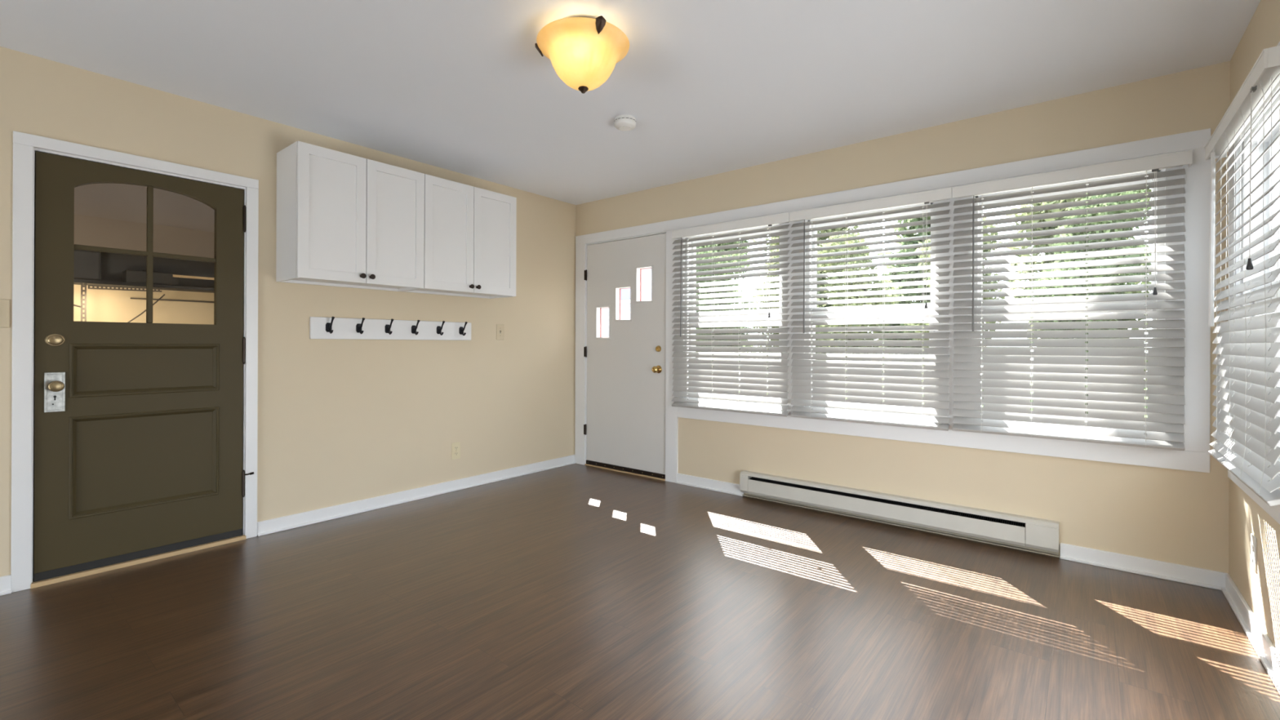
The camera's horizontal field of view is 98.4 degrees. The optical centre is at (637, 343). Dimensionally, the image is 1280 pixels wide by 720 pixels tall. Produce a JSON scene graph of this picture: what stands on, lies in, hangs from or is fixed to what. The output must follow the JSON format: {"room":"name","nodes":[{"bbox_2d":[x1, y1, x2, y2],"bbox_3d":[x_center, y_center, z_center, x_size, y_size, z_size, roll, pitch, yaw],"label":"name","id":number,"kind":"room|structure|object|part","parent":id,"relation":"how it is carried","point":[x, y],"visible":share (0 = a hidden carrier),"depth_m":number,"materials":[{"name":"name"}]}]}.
{"room":"mudroom","nodes":[
{"label":"mudroom","id":0,"kind":"room"},
{"bbox_2d":[73,284,213,324],"bbox_3d":[-5.006,-0.227,4.847,0.100,2.760,6.340,0,0,39],"label":"wall","id":1,"kind":"structure","parent":0,"point":[102,305],"depth_m":5.18,"materials":[{"name":"beige paint"}]},
{"bbox_2d":[73,279,213,293],"bbox_3d":[-4.896,-0.533,4.694,0.260,0.028,6.220,0,0,39],"label":"shelf","id":2,"kind":"object","parent":1,"relation":"attached to","point":[76,282],"visible":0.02,"depth_m":5.01,"materials":[{"name":"black paint"}]},
{"bbox_2d":[73,249,101,280],"bbox_3d":[-4.924,-0.677,4.666,0.209,0.260,0.560,0,0,39],"label":"case","id":3,"kind":"object","parent":2,"relation":"on","point":[87,264],"visible":0.34,"depth_m":4.75,"materials":[{"name":"black paint"}]},
{"bbox_2d":[122,269,179,285],"bbox_3d":[-4.535,-0.615,5.161,0.189,0.140,0.380,0,0,39],"label":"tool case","id":4,"kind":"object","parent":2,"relation":"on","point":[128,276],"visible":0.73,"depth_m":5.10,"materials":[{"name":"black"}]},
{"bbox_2d":[172,274,213,279],"bbox_3d":[-4.157,-0.595,5.447,0.060,0.102,0.660,0,0,39],"label":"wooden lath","id":5,"kind":"object","parent":2,"relation":"on","point":[173,275],"visible":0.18,"depth_m":5.29,"materials":[{"name":"brown wood"}]},
{"bbox_2d":[74,183,214,257],"bbox_3d":[-4.878,-1.174,4.682,0.300,0.685,6.220,0,0,39],"label":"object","id":6,"kind":"object","parent":1,"relation":"attached to","point":[111,215],"visible":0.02,"depth_m":4.95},
{"bbox_2d":[100,252,213,288],"bbox_3d":[-4.989,-0.690,4.770,0.020,0.281,6.220,0,0,39],"label":"panel","id":7,"kind":"object","parent":1,"relation":"attached to","point":[113,264],"visible":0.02,"depth_m":5.29,"materials":[{"name":"black paint"}]},
{"bbox_2d":[0,46,576,576],"bbox_3d":[-2.530,-0.070,2.836,0.120,2.460,6.340,0,0,39],"label":"wall","id":8,"kind":"structure","parent":0,"point":[340,421],"depth_m":3.54,"materials":[{"name":"beige paint"}]},
{"bbox_2d":[0,298,9,327],"bbox_3d":[-2.788,-0.133,2.408,0.018,0.125,0.073,0,0,39],"label":"light switch","id":9,"kind":"object","parent":8,"relation":"attached to","point":[4,304],"visible":1,"depth_m":2.43,"materials":[{"name":"beige plastic"}]},
{"bbox_2d":[10,130,258,592],"bbox_3d":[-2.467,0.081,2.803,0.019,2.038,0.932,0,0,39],"label":"trim","id":10,"kind":"structure","parent":8,"relation":"attached to","point":[24,144],"depth_m":2.48,"materials":[{"name":"white paint"}]},
{"bbox_2d":[30,534,246,588],"bbox_3d":[-2.515,1.090,2.840,0.142,0.020,0.819,0,0,39],"label":"threshold","id":11,"kind":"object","parent":8,"relation":"attached to","point":[99,570],"depth_m":2.74,"materials":[{"name":"brown wood"}]},
{"bbox_2d":[32,151,253,582],"bbox_3d":[-2.453,0.104,2.822,0.106,1.948,0.842,0,0,39],"label":"door","id":12,"kind":"structure","parent":8,"relation":"in","point":[138,426],"depth_m":2.76,"materials":[{"name":"green paint"}]},
{"bbox_3d":[-2.684,0.223,2.548,0.004,0.182,0.067,0,0,39],"label":"escutcheon plate","id":13,"kind":"part","parent":12,"relation":"part of","materials":[{"name":"silver metal"}]},
{"bbox_3d":[-2.660,0.194,2.529,0.058,0.051,0.055,0,0,39],"label":"knob","id":14,"kind":"part","parent":12,"relation":"part of","materials":[{"name":"gold metal"}]},
{"bbox_3d":[-2.490,0.585,2.820,0.045,0.481,0.577,0,0,39],"label":"panel","id":15,"kind":"part","parent":12,"relation":"part of","materials":[{"name":"green paint"}]},
{"bbox_3d":[-2.488,0.128,2.821,0.045,0.255,0.577,0,0,39],"label":"panel","id":16,"kind":"part","parent":12,"relation":"part of","materials":[{"name":"green paint"}]},
{"bbox_2d":[0,454,575,595],"bbox_3d":[-2.521,1.061,2.735,0.026,0.078,6.199,0,0,39],"label":"baseboard","id":17,"kind":"structure","parent":8,"relation":"attached to","point":[304,518],"depth_m":3.76,"materials":[{"name":"white paint"}]},
{"bbox_2d":[275,141,424,291],"bbox_3d":[-1.744,-0.740,3.425,0.354,0.756,0.751,0,0,39],"label":"upper cabinet","id":18,"kind":"object","parent":8,"relation":"attached to","point":[344,220],"visible":1,"depth_m":3.26,"materials":[{"name":"white wood"}]},
{"bbox_3d":[-1.756,-0.740,3.192,0.019,0.752,0.373,0,0,39],"label":"door","id":19,"kind":"part","parent":18,"relation":"part of","materials":[{"name":"white wood"}]},
{"bbox_3d":[-1.759,-0.740,3.194,0.008,0.638,0.259,0,0,39],"label":"door panel","id":20,"kind":"part","parent":18,"relation":"part of","materials":[{"name":"white wood"}]},
{"bbox_3d":[-1.637,-0.405,3.301,0.030,0.031,0.031,0,0,39],"label":"knob","id":21,"kind":"part","parent":18,"relation":"part of","materials":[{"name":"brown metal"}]},
{"bbox_3d":[-1.602,-0.405,3.344,0.030,0.031,0.031,0,0,39],"label":"knob","id":22,"kind":"part","parent":18,"relation":"part of","materials":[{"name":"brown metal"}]},
{"bbox_3d":[-1.519,-0.739,3.485,0.019,0.752,0.373,0,0,39],"label":"door","id":23,"kind":"part","parent":18,"relation":"part of","materials":[{"name":"white wood"}]},
{"bbox_3d":[-1.522,-0.739,3.486,0.008,0.638,0.259,0,0,39],"label":"door panel","id":24,"kind":"part","parent":18,"relation":"part of","materials":[{"name":"white wood"}]},
{"bbox_2d":[309,316,471,340],"bbox_3d":[-1.611,-0.097,3.796,0.094,0.140,1.138,0,0,39],"label":"coat rack","id":25,"kind":"object","parent":8,"relation":"attached to","point":[320,327],"visible":1,"depth_m":3.72,"materials":[{"name":"white paint"}]},
{"bbox_3d":[-1.923,-0.102,3.449,0.009,0.058,0.036,0,0,39],"label":"hook plate","id":26,"kind":"part","parent":25,"relation":"part of","materials":[{"name":"black metal"}]},
{"bbox_3d":[-1.807,-0.101,3.593,0.009,0.058,0.036,0,0,39],"label":"hook plate","id":27,"kind":"part","parent":25,"relation":"part of","materials":[{"name":"black metal"}]},
{"bbox_3d":[-1.687,-0.100,3.740,0.009,0.058,0.036,0,0,39],"label":"hook plate","id":28,"kind":"part","parent":25,"relation":"part of","materials":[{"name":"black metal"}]},
{"bbox_3d":[-1.568,-0.100,3.886,0.009,0.058,0.036,0,0,39],"label":"hook plate","id":29,"kind":"part","parent":25,"relation":"part of","materials":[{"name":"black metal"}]},
{"bbox_3d":[-1.446,-0.099,4.037,0.009,0.058,0.036,0,0,39],"label":"hook plate","id":30,"kind":"part","parent":25,"relation":"part of","materials":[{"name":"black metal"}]},
{"bbox_3d":[-1.328,-0.099,4.182,0.009,0.058,0.036,0,0,39],"label":"hook plate","id":31,"kind":"part","parent":25,"relation":"part of","materials":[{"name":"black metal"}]},
{"bbox_2d":[451,441,460,459],"bbox_3d":[-1.366,0.808,4.171,0.009,0.128,0.072,0,0,39],"label":"wall outlet","id":32,"kind":"object","parent":8,"relation":"attached to","point":[455,446],"visible":1,"depth_m":4.17,"materials":[{"name":"beige plastic"}]},
{"bbox_2d":[403,173,516,298],"bbox_3d":[-1.269,-0.738,4.010,0.354,0.756,0.752,0,0,39],"label":"upper cabinet","id":33,"kind":"object","parent":8,"relation":"attached to","point":[470,232],"visible":0.87,"depth_m":3.89,"materials":[{"name":"white wood"}]},
{"bbox_3d":[-1.282,-0.738,3.777,0.019,0.752,0.373,0,0,39],"label":"door","id":34,"kind":"part","parent":33,"relation":"part of","materials":[{"name":"white wood"}]},
{"bbox_3d":[-1.284,-0.738,3.779,0.008,0.638,0.259,0,0,39],"label":"door panel","id":35,"kind":"part","parent":33,"relation":"part of","materials":[{"name":"white wood"}]},
{"bbox_3d":[-1.044,-0.737,4.070,0.019,0.752,0.373,0,0,39],"label":"door","id":36,"kind":"part","parent":33,"relation":"part of","materials":[{"name":"white wood"}]},
{"bbox_3d":[-1.047,-0.737,4.072,0.008,0.638,0.259,0,0,39],"label":"door panel","id":37,"kind":"part","parent":33,"relation":"part of","materials":[{"name":"white wood"}]},
{"bbox_2d":[496,324,503,339],"bbox_3d":[-1.106,-0.095,4.480,0.018,0.125,0.073,0,0,39],"label":"light switch","id":38,"kind":"object","parent":8,"relation":"attached to","point":[500,327],"visible":1,"depth_m":4.48,"materials":[{"name":"beige plastic"}]},
{"bbox_2d":[0,0,1260,204],"bbox_3d":[-0.879,-1.346,1.424,4.457,0.100,6.460,0,0,39],"label":"ceiling","id":39,"kind":"structure","parent":0,"point":[709,87],"depth_m":2.56,"materials":[{"name":"white paint"}]},
{"bbox_2d":[534,15,629,93],"bbox_3d":[-0.218,-1.165,2.294,0.382,0.254,0.394,0,0,39],"label":"ceiling light","id":40,"kind":"object","parent":39,"relation":"attached to","point":[584,52],"visible":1,"depth_m":2.19,"materials":[{"name":"yellow glass"}]},
{"bbox_2d":[613,114,635,130],"bbox_3d":[-0.069,-1.261,3.172,0.126,0.060,0.126,0,0,39],"label":"smoke detector","id":41,"kind":"object","parent":39,"relation":"attached to","point":[624,122],"visible":1,"depth_m":3.13,"materials":[{"name":"white plastic"}]},
{"bbox_2d":[0,463,1279,719],"bbox_3d":[-0.902,1.134,1.421,4.197,0.060,6.200,0,0,39],"label":"floor","id":42,"kind":"structure","parent":0,"point":[574,591],"depth_m":2.16,"materials":[{"name":"wood"}]},
{"bbox_2d":[575,61,1230,573],"bbox_3d":[1.154,-0.056,3.839,4.337,2.460,0.140,0,0,39],"label":"wall","id":43,"kind":"structure","parent":0,"point":[1168,515],"depth_m":3.06,"materials":[{"name":"beige paint"}]},
{"bbox_2d":[583,233,666,479],"bbox_3d":[-0.118,0.099,4.783,0.911,1.998,0.122,0,0,40],"label":"door","id":44,"kind":"structure","parent":43,"relation":"in","point":[626,368],"depth_m":4.75,"materials":[{"name":"white paint"}]},
{"bbox_3d":[-0.306,-0.190,4.930,0.180,0.299,0.006,0,0,39],"label":"pane frame","id":45,"kind":"part","parent":44,"relation":"part of","materials":[{"name":"white paint"}]},
{"bbox_3d":[-0.121,-0.347,4.780,0.193,0.306,0.006,0,0,39],"label":"pane frame","id":46,"kind":"part","parent":44,"relation":"part of","materials":[{"name":"white paint"}]},
{"bbox_3d":[0.058,-0.499,4.636,0.189,0.311,0.006,0,0,39],"label":"pane frame","id":47,"kind":"part","parent":44,"relation":"part of","materials":[{"name":"white paint"}]},
{"bbox_3d":[0.157,0.211,4.514,0.064,0.064,0.066,0,0,39],"label":"knob","id":48,"kind":"part","parent":44,"relation":"part of","materials":[{"name":"gold metal"}]},
{"bbox_2d":[584,463,665,480],"bbox_3d":[-0.075,1.105,4.826,0.914,0.010,0.150,0,0,39],"label":"trim","id":49,"kind":"structure","parent":43,"relation":"attached to","point":[584,464],"depth_m":4.75,"materials":[{"name":"brown wood"}]},
{"bbox_2d":[585,231,666,463],"bbox_3d":[-0.069,0.098,4.831,0.924,2.025,0.140,0,0,39],"label":"trim","id":50,"kind":"structure","parent":43,"relation":"attached to","point":[662,232],"depth_m":5.06,"materials":[{"name":"white paint"}]},
{"bbox_2d":[684,223,782,406],"bbox_3d":[0.744,-0.195,4.179,0.840,1.305,0.150,0,0,39],"label":"window","id":51,"kind":"structure","parent":43,"relation":"in","point":[778,230],"depth_m":4.22,"materials":[{"name":"white paint"}]},
{"bbox_2d":[671,212,790,417],"bbox_3d":[0.663,-0.195,4.071,0.984,1.385,0.080,0,0,39],"label":"window blind","id":52,"kind":"object","parent":51,"relation":"attached to","point":[754,375],"visible":1,"depth_m":4.04,"materials":[{"name":"white plastic"}]},
{"bbox_3d":[0.397,-0.173,4.299,0.002,1.328,0.053,0,0,39],"label":"ladder cord","id":53,"kind":"part","parent":52,"relation":"part of","materials":[{"name":"white fabric"}]},
{"bbox_3d":[0.572,-0.172,4.157,0.002,1.328,0.053,0,0,39],"label":"ladder cord","id":54,"kind":"part","parent":52,"relation":"part of","materials":[{"name":"white fabric"}]},
{"bbox_3d":[0.659,0.480,4.084,0.962,0.035,0.050,0,0,39],"label":"rail","id":55,"kind":"part","parent":52,"relation":"part of","materials":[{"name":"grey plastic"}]},
{"bbox_3d":[0.746,-0.172,4.016,0.002,1.328,0.053,0,0,39],"label":"ladder cord","id":56,"kind":"part","parent":52,"relation":"part of","materials":[{"name":"white fabric"}]},
{"bbox_3d":[0.917,-0.171,3.877,0.002,1.328,0.053,0,0,39],"label":"ladder cord","id":57,"kind":"part","parent":52,"relation":"part of","materials":[{"name":"white fabric"}]},
{"bbox_3d":[0.921,-0.526,3.833,0.011,0.628,0.011,0,0,39],"label":"lift cord","id":58,"kind":"part","parent":52,"relation":"part of","materials":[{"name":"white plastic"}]},
{"bbox_3d":[0.726,0.100,4.158,0.796,0.665,0.036,0,0,39],"label":"sash","id":59,"kind":"part","parent":51,"relation":"part of","materials":[{"name":"white paint"}]},
{"bbox_3d":[0.752,-0.494,4.189,0.796,0.663,0.034,0,0,39],"label":"sash","id":60,"kind":"part","parent":51,"relation":"part of","materials":[{"name":"white paint"}]},
{"bbox_2d":[804,201,935,416],"bbox_3d":[1.499,-0.193,3.566,0.805,1.305,0.150,0,0,39],"label":"window","id":61,"kind":"structure","parent":43,"relation":"in","point":[933,240],"depth_m":3.56,"materials":[{"name":"white paint"}]},
{"bbox_2d":[789,186,951,431],"bbox_3d":[1.422,-0.194,3.455,0.966,1.383,0.073,0,0,39],"label":"window blind","id":62,"kind":"object","parent":61,"relation":"attached to","point":[864,381],"visible":1,"depth_m":3.43,"materials":[{"name":"white plastic"}]},
{"bbox_3d":[1.164,-0.172,3.677,0.002,1.326,0.053,0,0,39],"label":"ladder cord","id":63,"kind":"part","parent":62,"relation":"part of","materials":[{"name":"white fabric"}]},
{"bbox_3d":[1.339,-0.171,3.535,0.002,1.326,0.053,0,0,39],"label":"ladder cord","id":64,"kind":"part","parent":62,"relation":"part of","materials":[{"name":"white fabric"}]},
{"bbox_3d":[1.420,0.480,3.466,0.946,0.035,0.050,0,0,39],"label":"rail","id":65,"kind":"part","parent":62,"relation":"part of","materials":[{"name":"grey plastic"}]},
{"bbox_3d":[1.513,-0.171,3.393,0.002,1.326,0.053,0,0,39],"label":"ladder cord","id":66,"kind":"part","parent":62,"relation":"part of","materials":[{"name":"white fabric"}]},
{"bbox_3d":[1.684,-0.170,3.254,0.002,1.326,0.053,0,0,39],"label":"ladder cord","id":67,"kind":"part","parent":62,"relation":"part of","materials":[{"name":"white fabric"}]},
{"bbox_3d":[1.684,-0.538,3.214,0.011,0.601,0.011,0,0,39],"label":"lift cord","id":68,"kind":"part","parent":62,"relation":"part of","materials":[{"name":"white fabric"}]},
{"bbox_3d":[1.481,0.102,3.545,0.761,0.665,0.036,0,0,39],"label":"sash","id":69,"kind":"part","parent":61,"relation":"part of","materials":[{"name":"white paint"}]},
{"bbox_3d":[1.507,-0.492,3.576,0.761,0.663,0.034,0,0,39],"label":"sash","id":70,"kind":"part","parent":61,"relation":"part of","materials":[{"name":"white paint"}]},
{"bbox_2d":[574,128,1210,483],"bbox_3d":[1.031,0.061,3.836,4.121,2.105,0.019,0,0,39],"label":"trim","id":71,"kind":"structure","parent":43,"relation":"attached to","point":[1196,139],"depth_m":3.92,"materials":[{"name":"white paint"}]},
{"bbox_2d":[739,470,1059,556],"bbox_3d":[1.474,1.015,3.439,1.831,0.174,0.070,0,0,39],"label":"baseboard heater","id":72,"kind":"object","parent":43,"relation":"attached to","point":[1039,535],"visible":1,"depth_m":3.28,"materials":[{"name":"metal"}]},
{"bbox_3d":[1.427,1.023,3.442,1.623,0.103,0.015,0,0,39],"label":"panel","id":73,"kind":"part","parent":72,"relation":"part of","materials":[{"name":"metal"}]},
{"bbox_2d":[676,146,1210,472],"bbox_3d":[1.479,-0.159,3.474,2.970,1.497,0.018,0,0,39],"label":"window frame","id":74,"kind":"structure","parent":43,"relation":"attached to","point":[1195,456],"depth_m":2.77,"materials":[{"name":"white paint"}]},
{"bbox_2d":[676,473,1228,590],"bbox_3d":[1.496,1.075,3.450,3.030,0.078,0.026,0,0,39],"label":"baseboard","id":75,"kind":"structure","parent":43,"relation":"attached to","point":[1215,580],"depth_m":2.72,"materials":[{"name":"white paint"}]},
{"bbox_2d":[971,168,1164,435],"bbox_3d":[2.259,-0.191,2.949,0.807,1.305,0.150,0,0,39],"label":"window","id":76,"kind":"structure","parent":43,"relation":"in","point":[1162,170],"depth_m":2.86,"materials":[{"name":"white paint"}]},
{"bbox_3d":[2.241,0.104,2.928,0.763,0.665,0.036,0,0,39],"label":"sash","id":77,"kind":"part","parent":76,"relation":"part of","materials":[{"name":"white paint"}]},
{"bbox_3d":[2.267,-0.490,2.959,0.763,0.663,0.034,0,0,39],"label":"sash","id":78,"kind":"part","parent":76,"relation":"part of","materials":[{"name":"white paint"}]},
{"bbox_2d":[951,150,1192,450],"bbox_3d":[2.173,-0.195,2.845,0.964,1.377,0.079,0,0,39],"label":"window blind","id":79,"kind":"object","parent":76,"relation":"attached to","point":[1116,373],"visible":1,"depth_m":2.80,"materials":[{"name":"white plastic"}]},
{"bbox_3d":[1.915,-0.173,3.067,0.002,1.320,0.053,0,0,39],"label":"ladder cord","id":80,"kind":"part","parent":79,"relation":"part of","materials":[{"name":"white fabric"}]},
{"bbox_3d":[2.090,-0.172,2.925,0.002,1.320,0.053,0,0,39],"label":"ladder cord","id":81,"kind":"part","parent":79,"relation":"part of","materials":[{"name":"white fabric"}]},
{"bbox_3d":[2.170,0.476,2.858,0.942,0.035,0.050,0,0,39],"label":"rail","id":82,"kind":"part","parent":79,"relation":"part of","materials":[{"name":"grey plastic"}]},
{"bbox_3d":[2.264,-0.172,2.784,0.002,1.320,0.053,0,0,39],"label":"ladder cord","id":83,"kind":"part","parent":79,"relation":"part of","materials":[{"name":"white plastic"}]},
{"bbox_3d":[2.435,-0.171,2.645,0.002,1.320,0.053,0,0,39],"label":"ladder cord","id":84,"kind":"part","parent":79,"relation":"part of","materials":[{"name":"white fabric"}]},
{"bbox_3d":[2.439,-0.549,2.601,0.011,0.575,0.011,0,0,39],"label":"lift cord","id":85,"kind":"part","parent":79,"relation":"part of","materials":[{"name":"white fabric"}]},
{"bbox_2d":[1228,0,1279,654],"bbox_3d":[0.786,-0.061,0.055,0.140,2.460,6.200,0,0,39],"label":"wall","id":86,"kind":"structure","parent":0,"point":[1260,588],"depth_m":2.11,"materials":[{"name":"beige paint"}]},
{"bbox_2d":[1221,573,1279,694],"bbox_3d":[0.713,1.070,0.101,0.026,0.078,6.186,0,0,39],"label":"baseboard","id":87,"kind":"structure","parent":86,"relation":"attached to","point":[1265,650],"depth_m":2.06,"materials":[{"name":"white paint"}]},
{"bbox_2d":[1227,41,1279,524],"bbox_3d":[2.225,-0.199,1.954,0.018,1.570,1.232,0,0,39],"label":"trim","id":88,"kind":"structure","parent":86,"relation":"attached to","point":[1273,511],"depth_m":2.31,"materials":[{"name":"white paint"}]},
{"bbox_2d":[1250,533,1257,571],"bbox_3d":[2.366,0.801,2.123,0.009,0.128,0.072,0,0,39],"label":"wall outlet","id":89,"kind":"object","parent":86,"relation":"attached to","point":[1253,540],"visible":1,"depth_m":2.11,"materials":[{"name":"white plastic"}]},
{"bbox_2d":[1250,542,1253,551],"bbox_3d":[2.364,0.780,2.125,0.003,0.025,0.033,0,0,39],"label":"socket","id":90,"kind":"object","parent":89,"relation":"attached to","point":[1251,544],"depth_m":2.12,"materials":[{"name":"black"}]},
{"bbox_2d":[1250,553,1253,561],"bbox_3d":[2.364,0.822,2.125,0.003,0.025,0.033,0,0,39],"label":"socket","id":91,"kind":"object","parent":89,"relation":"attached to","point":[1251,554],"depth_m":2.12,"materials":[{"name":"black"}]},
{"bbox_2d":[1241,95,1279,476],"bbox_3d":[2.295,-0.192,1.906,0.150,1.305,0.925,0,0,39],"label":"window","id":92,"kind":"structure","parent":86,"relation":"in","point":[1266,157],"depth_m":2.26,"materials":[{"name":"glass"}]},
{"bbox_2d":[1204,45,1279,506],"bbox_3d":[2.179,-0.192,2.004,0.079,1.340,1.032,0,0,39],"label":"window blind","id":93,"kind":"object","parent":92,"relation":"attached to","point":[1246,424],"visible":1,"depth_m":1.89,"materials":[{"name":"white plastic"}]},
{"bbox_3d":[2.442,-0.170,2.313,0.053,1.287,0.002,0,0,39],"label":"ladder cord","id":94,"kind":"part","parent":93,"relation":"part of","materials":[{"name":"white fabric"}]},
{"bbox_3d":[2.272,-0.171,2.103,0.053,1.287,0.002,0,0,39],"label":"ladder cord","id":95,"kind":"part","parent":93,"relation":"part of","materials":[{"name":"white fabric"}]},
{"bbox_3d":[2.184,0.461,1.997,0.050,0.034,1.012,0,0,39],"label":"rail","id":96,"kind":"part","parent":93,"relation":"part of","materials":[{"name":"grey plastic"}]},
{"bbox_3d":[1.939,-0.543,1.743,0.011,0.555,0.011,0,0,39],"label":"lift cord","id":97,"kind":"part","parent":93,"relation":"part of","materials":[{"name":"white fabric"}]},
{"bbox_3d":[2.102,-0.172,1.894,0.053,1.287,0.002,0,0,39],"label":"ladder cord","id":98,"kind":"part","parent":93,"relation":"part of","materials":[{"name":"white fabric"}]},
{"bbox_3d":[1.932,-0.172,1.684,0.053,1.287,0.002,0,0,39],"label":"ladder cord","id":99,"kind":"part","parent":93,"relation":"part of","materials":[{"name":"white fabric"}]},
{"bbox_3d":[2.273,0.103,1.922,0.036,0.665,0.881,0,0,39],"label":"sash","id":100,"kind":"part","parent":92,"relation":"part of","materials":[{"name":"white paint"}]},
{"bbox_3d":[2.305,-0.491,1.898,0.034,0.663,0.881,0,0,39],"label":"sash","id":101,"kind":"part","parent":92,"relation":"part of","materials":[{"name":"white paint"}]},
{"bbox_3d":[-3.730,1.177,3.806,3.200,0.039,6.340,0,0,39],"label":"floor","id":102,"kind":"structure","parent":0,"visible":0},
{"bbox_2d":[73,282,213,322],"bbox_3d":[-4.048,0.325,5.650,0.375,1.665,2.602,0,0,39],"label":"frame","id":103,"kind":"object","parent":102,"relation":"on","point":[82,285],"visible":0.4,"depth_m":4.78,"materials":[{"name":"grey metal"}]},
{"bbox_3d":[-4.647,0.322,4.638,0.003,1.665,0.034,0,0,39],"label":"post","id":104,"kind":"part","parent":103,"relation":"part of","materials":[{"name":"grey metal"}]},
{"bbox_3d":[-4.470,-0.482,4.838,0.003,0.044,0.480,0,0,39],"label":"rail","id":105,"kind":"part","parent":103,"relation":"part of","materials":[{"name":"grey metal"}]},
{"label":"outside","id":106,"kind":"structure","parent":0,"visible":0},
{"bbox_3d":[14.546,1.628,23.784,80.000,0.100,72.000,0,0,39],"label":"ground","id":107,"kind":"structure","parent":106,"visible":0},
{"bbox_2d":[601,268,651,337],"bbox_3d":[-2.294,-0.837,17.627,8.200,4.700,2.000,0,0,39],"label":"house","id":108,"kind":"structure","parent":107,"relation":"on","point":[646,273],"depth_m":15.23,"materials":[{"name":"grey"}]},
{"bbox_2d":[695,247,751,385],"bbox_3d":[2.730,-0.938,19.605,2.578,4.956,2.350,0,0,39],"label":"tree","id":109,"kind":"object","parent":107,"relation":"on","point":[708,251],"visible":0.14,"depth_m":19.16,"materials":[{"name":"green plant"}]},
{"bbox_2d":[696,239,756,368],"bbox_3d":[3.319,-2.006,24.139,4.219,7.240,3.027,0,0,39],"label":"tree","id":110,"kind":"object","parent":107,"relation":"on","point":[753,240],"visible":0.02,"depth_m":23.13,"materials":[{"name":"green plant"}]},
{"bbox_2d":[763,224,871,353],"bbox_3d":[6.984,-2.202,21.647,4.245,7.513,3.036,0,0,39],"label":"tree","id":111,"kind":"object","parent":107,"relation":"on","point":[854,227],"visible":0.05,"depth_m":20.93,"materials":[{"name":"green plant"}]},
{"bbox_2d":[1004,185,1151,388],"bbox_3d":[12.893,-1.831,16.088,3.810,7.115,3.059,0,0,39],"label":"tree","id":112,"kind":"object","parent":107,"relation":"on","point":[1148,189],"visible":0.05,"depth_m":16.32,"materials":[{"name":"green plant"}]},
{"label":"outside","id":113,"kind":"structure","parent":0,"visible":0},
{"bbox_2d":[738,375,1147,417],"bbox_3d":[14.423,1.567,16.413,18.900,0.008,23.600,0,0,39],"label":"lawn","id":114,"kind":"structure","parent":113,"point":[1030,375],"depth_m":16.17,"materials":[{"name":"green plant"}]},
{"bbox_2d":[749,248,826,382],"bbox_3d":[4.745,-0.874,17.698,2.397,4.845,2.300,0,0,-42],"label":"tree","id":115,"kind":"object","parent":114,"relation":"on","point":[775,256],"visible":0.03,"depth_m":17.42,"materials":[{"name":"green plant"}]},
{"bbox_2d":[815,229,903,386],"bbox_3d":[5.768,-0.756,14.881,2.448,4.608,2.425,0,0,39],"label":"tree","id":116,"kind":"object","parent":114,"relation":"on","point":[863,247],"visible":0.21,"depth_m":14.47,"materials":[{"name":"green plant"}]},
{"bbox_2d":[871,214,930,362],"bbox_3d":[9.853,-2.010,18.843,3.817,7.144,2.903,0,0,39],"label":"tree","id":117,"kind":"object","parent":114,"relation":"on","point":[909,235],"visible":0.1,"depth_m":18.50,"materials":[{"name":"green plant"}]},
{"bbox_2d":[903,217,1007,405],"bbox_3d":[7.472,-0.861,13.049,2.191,4.825,2.206,0,0,27],"label":"tree","id":118,"kind":"object","parent":114,"relation":"on","point":[985,218],"visible":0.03,"depth_m":12.75,"materials":[{"name":"green plant"}]},
{"bbox_2d":[1025,189,1151,413],"bbox_3d":[9.159,-0.785,11.182,2.160,4.728,2.322,0,0,39],"label":"tree","id":119,"kind":"object","parent":114,"relation":"on","point":[1141,190],"visible":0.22,"depth_m":10.71,"materials":[{"name":"green plant"}]}
]}

